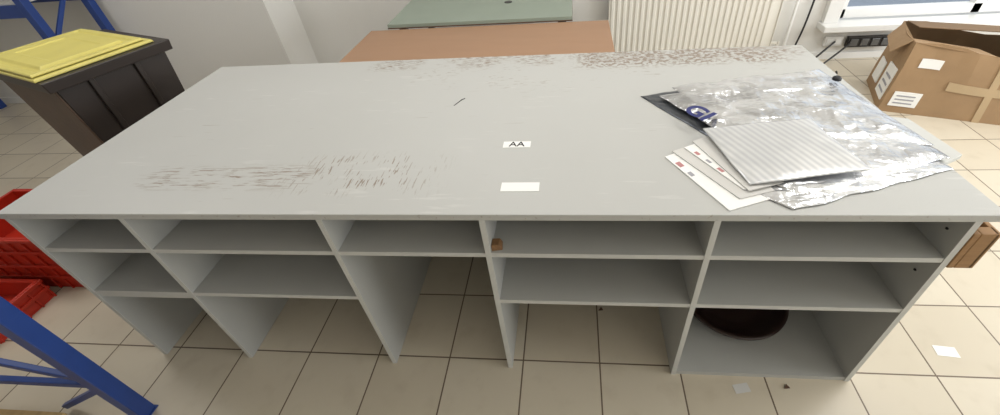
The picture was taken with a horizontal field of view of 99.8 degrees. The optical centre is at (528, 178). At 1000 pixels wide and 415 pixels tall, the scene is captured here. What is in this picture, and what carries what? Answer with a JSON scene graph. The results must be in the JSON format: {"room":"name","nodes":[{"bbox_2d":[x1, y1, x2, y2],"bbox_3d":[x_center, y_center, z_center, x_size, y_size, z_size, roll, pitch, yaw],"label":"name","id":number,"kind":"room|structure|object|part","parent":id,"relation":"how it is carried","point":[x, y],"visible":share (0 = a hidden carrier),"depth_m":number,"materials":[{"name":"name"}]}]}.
{"room":"packing workroom","nodes":[
{"label":"packing workroom","id":0,"kind":"room"},
{"bbox_2d":[0,0,317,96],"bbox_3d":[-4.196,-2.149,3.539,3.940,3.000,0.600,0,39,6],"label":"wall","id":1,"kind":"structure","parent":0,"point":[205,36],"depth_m":3.74,"materials":[{"name":"white paint"}]},
{"bbox_2d":[0,97,25,103],"bbox_3d":[-4.116,-0.816,4.214,3.940,0.070,0.015,0,39,6],"label":"baseboard","id":2,"kind":"structure","parent":1,"relation":"attached to","point":[7,100],"depth_m":4.33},
{"bbox_2d":[0,57,999,414],"bbox_3d":[-0.416,0.954,1.678,11.800,0.050,6.400,0,39,6],"label":"floor","id":3,"kind":"structure","parent":0,"point":[318,356],"depth_m":1.84,"materials":[{"name":"beige tile"}]},
{"bbox_2d":[0,279,56,343],"bbox_3d":[-2.856,0.673,2.163,0.574,0.130,0.294,0,39,6],"label":"plastic crate","id":4,"kind":"object","parent":3,"relation":"on","point":[29,296],"visible":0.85,"depth_m":2.20,"materials":[{"name":"red plastic"}]},
{"bbox_2d":[0,409,67,414],"bbox_3d":[-2.231,1.066,1.625,0.760,0.100,0.300,0,39,6],"label":"wooden pallet","id":5,"kind":"object","parent":3,"relation":"on","point":[2,411],"visible":1,"depth_m":1.68,"materials":[{"name":"brown wood"}]},
{"bbox_2d":[0,263,83,287],"bbox_3d":[-2.695,0.407,2.428,0.584,0.190,0.404,0,39,6],"label":"plastic crate","id":6,"kind":"object","parent":3,"relation":"on","point":[51,274],"visible":0.23,"depth_m":2.26,"materials":[{"name":"red plastic"}]},
{"bbox_2d":[0,189,57,265],"bbox_3d":[-2.708,0.258,2.308,0.584,0.190,0.404,0,39,6],"label":"plastic crate","id":7,"kind":"object","parent":6,"relation":"on","point":[15,248],"visible":0.23,"depth_m":2.18,"materials":[{"name":"red plastic"}]},
{"bbox_2d":[0,0,115,108],"bbox_3d":[-4.593,-1.443,3.343,1.840,2.200,0.510,0,39,6],"label":"storage rack","id":8,"kind":"object","parent":3,"relation":"on","point":[9,9],"visible":0.46,"depth_m":3.20,"materials":[{"name":"blue metal"}]},
{"bbox_2d":[0,296,157,414],"bbox_3d":[-2.185,0.317,1.272,1.141,1.700,0.066,0,39,6],"label":"upright","id":9,"kind":"object","parent":3,"relation":"on","point":[73,368],"visible":1,"depth_m":1.53,"materials":[{"name":"blue metal"}]},
{"bbox_2d":[0,29,184,156],"bbox_3d":[-2.390,-0.285,2.554,0.704,1.068,0.585,13,42,22],"label":"wheelie bin","id":10,"kind":"object","parent":3,"relation":"on","point":[90,86],"visible":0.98,"depth_m":2.19,"materials":[{"name":"brown plastic"}]},
{"bbox_3d":[-2.473,-0.676,2.213,0.640,0.022,0.492,13,42,22],"label":"lid","id":11,"kind":"part","parent":10,"relation":"part of","materials":[{"name":"yellow plastic"}]},
{"bbox_3d":[-2.451,-0.665,2.226,0.655,0.015,0.530,13,42,22],"label":"lid","id":12,"kind":"part","parent":10,"relation":"part of","materials":[{"name":"yellow plastic"}]},
{"bbox_2d":[340,20,614,61],"bbox_3d":[-0.297,-0.501,2.824,1.664,0.770,0.804,0,39,6],"label":"desk","id":13,"kind":"object","parent":3,"relation":"on","point":[579,36],"visible":0.32,"depth_m":2.66,"materials":[{"name":"laminate"}]},
{"bbox_2d":[387,0,572,29],"bbox_3d":[-0.296,-1.018,3.443,1.304,0.804,0.772,0,39,6],"label":"desk","id":14,"kind":"object","parent":3,"relation":"on","point":[417,13],"visible":0.7,"depth_m":3.02,"materials":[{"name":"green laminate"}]},
{"bbox_2d":[0,45,999,380],"bbox_3d":[-0.143,0.095,1.959,3.122,0.900,1.155,0,39,6],"label":"table","id":15,"kind":"object","parent":3,"relation":"on","point":[251,190],"visible":0.94,"depth_m":1.51,"materials":[{"name":"grey laminate"}]},
{"bbox_2d":[5,219,982,380],"bbox_3d":[-0.210,0.109,1.968,2.965,0.876,1.138,0,39,6],"label":"shelf","id":16,"kind":"object","parent":15,"relation":"attached to","point":[844,285],"depth_m":1.50,"materials":[{"name":"grey laminate"}]},
{"bbox_2d":[491,238,502,250],"bbox_3d":[-0.101,0.211,1.346,0.034,0.022,0.042,0,39,6],"label":"chock","id":17,"kind":"object","parent":15,"relation":"on","point":[497,243],"visible":1,"depth_m":1.34,"materials":[{"name":"brown wood"}]},
{"bbox_2d":[503,141,530,147],"bbox_3d":[-0.043,-0.120,1.492,0.098,0.001,0.038,0,39,6],"label":"label","id":18,"kind":"object","parent":15,"relation":"on","point":[511,144],"visible":1,"depth_m":1.49,"materials":[{"name":"white paper"}]},
{"bbox_2d":[500,182,539,190],"bbox_3d":[-0.028,0.026,1.308,0.120,0.001,0.043,0,39,6],"label":"paper label","id":19,"kind":"object","parent":15,"relation":"on","point":[505,186],"visible":1,"depth_m":1.31,"materials":[{"name":"white paper"}]},
{"bbox_2d":[665,136,782,210],"bbox_3d":[0.647,-0.040,1.302,0.328,0.016,0.327,-19,40,-16],"label":"leaflets","id":20,"kind":"object","parent":15,"relation":"on","point":[703,162],"visible":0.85,"depth_m":1.27,"materials":[{"name":"white paper"}]},
{"bbox_2d":[703,118,871,184],"bbox_3d":[0.784,-0.096,1.313,0.374,0.031,0.289,-5,39,0],"label":"cardboard sheet","id":21,"kind":"object","parent":20,"relation":"on","point":[773,151],"visible":1,"depth_m":1.29,"materials":[{"name":"white cardboard"}]},
{"bbox_2d":[693,308,788,340],"bbox_3d":[0.917,0.545,1.905,0.444,0.070,0.444,0,39,6],"label":"serving bowl","id":22,"kind":"object","parent":15,"relation":"on","point":[741,324],"visible":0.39,"depth_m":1.82,"materials":[{"name":"brown plastic"}]},
{"bbox_2d":[641,69,952,209],"bbox_3d":[0.877,-0.192,1.432,0.750,0.057,0.731,-9,39,-5],"label":"bags","id":23,"kind":"object","parent":15,"relation":"on","point":[894,153],"visible":0.84,"depth_m":1.43,"materials":[{"name":"silver metal"}]},
{"bbox_2d":[686,106,716,120],"bbox_3d":[0.601,-0.233,1.482,0.076,0.001,0.092,-23,42,-21],"label":"print","id":24,"kind":"object","parent":23,"relation":"on","point":[688,110],"depth_m":1.48},
{"bbox_2d":[732,383,750,393],"bbox_3d":[0.837,0.826,1.654,0.060,0.001,0.035,-8,39,-3],"label":"paper scrap","id":25,"kind":"object","parent":3,"relation":"on","point":[743,387],"visible":1,"depth_m":1.65,"materials":[{"name":"white paper"}]},
{"bbox_2d":[795,0,850,63],"bbox_3d":[2.547,-1.358,3.463,0.493,0.895,0.245,0,39,6],"label":"power cable","id":26,"kind":"object","parent":3,"relation":"on","point":[813,2],"visible":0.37,"depth_m":3.68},
{"bbox_2d":[815,41,837,73],"bbox_3d":[2.566,-1.007,3.602,0.412,0.173,0.284,-17,40,-15],"label":"power cable","id":27,"kind":"object","parent":3,"relation":"on","point":[831,44],"visible":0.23,"depth_m":3.70,"materials":[{"name":"black plastic"}]},
{"bbox_2d":[866,20,999,124],"bbox_3d":[3.149,-0.763,2.940,1.151,0.544,0.539,13,42,22],"label":"cardboard box","id":28,"kind":"object","parent":3,"relation":"on","point":[943,70],"visible":0.99,"depth_m":2.92,"materials":[{"name":"brown cardboard"}]},
{"bbox_2d":[932,345,960,357],"bbox_3d":[1.697,0.704,1.709,0.080,0.001,0.045,3,39,10],"label":"paper scrap","id":29,"kind":"object","parent":3,"relation":"on","point":[940,350],"visible":1,"depth_m":1.71,"materials":[{"name":"white paper"}]},
{"bbox_2d":[293,0,999,62],"bbox_3d":[1.687,-2.318,3.079,7.860,3.000,0.200,0,39,6],"label":"wall","id":30,"kind":"structure","parent":0,"point":[333,28],"depth_m":3.85,"materials":[{"name":"white paint"}]},
{"bbox_2d":[608,0,783,51],"bbox_3d":[1.446,-1.351,3.671,1.496,0.790,0.131,0,39,6],"label":"panel radiator","id":31,"kind":"object","parent":30,"relation":"attached to","point":[635,25],"visible":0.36,"depth_m":3.62,"materials":[{"name":"metal"}]},
{"bbox_2d":[782,0,799,45],"bbox_3d":[2.187,-2.195,2.949,0.024,2.900,0.024,0,39,6],"label":"pipe","id":32,"kind":"object","parent":30,"relation":"attached to","point":[797,1],"visible":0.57,"depth_m":3.62,"materials":[{"name":"white metal"}]},
{"bbox_2d":[822,36,843,45],"bbox_3d":[2.692,-1.216,3.721,0.150,0.080,0.034,0,39,6],"label":"wall socket","id":33,"kind":"object","parent":30,"relation":"attached to","point":[828,40],"visible":0.98,"depth_m":3.71,"materials":[{"name":"white plastic"}]},
{"bbox_2d":[810,50,883,58],"bbox_3d":[1.783,-1.110,3.910,7.860,0.070,0.015,0,39,6],"label":"baseboard","id":34,"kind":"structure","parent":30,"relation":"attached to","point":[852,54],"depth_m":3.79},
{"bbox_2d":[844,34,888,46],"bbox_3d":[2.975,-1.201,3.678,0.360,0.090,0.046,0,39,6],"label":"power strip","id":35,"kind":"object","parent":30,"relation":"attached to","point":[864,40],"depth_m":3.66,"materials":[{"name":"black plastic"}]},
{"bbox_2d":[816,0,999,32],"bbox_3d":[3.665,-2.182,2.853,2.480,2.210,0.260,0,39,6],"label":"window","id":36,"kind":"structure","parent":30,"relation":"in","point":[830,22],"depth_m":3.55,"materials":[{"name":"white plastic"}]},
{"label":"outside","id":37,"kind":"structure","parent":0,"visible":0},
{"bbox_2d":[847,0,969,6],"bbox_3d":[3.033,-5.200,9.131,32.000,0.050,12.600,0,39,6],"label":"pavement","id":38,"kind":"structure","parent":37,"point":[851,2],"depth_m":5.11,"materials":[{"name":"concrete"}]}
]}

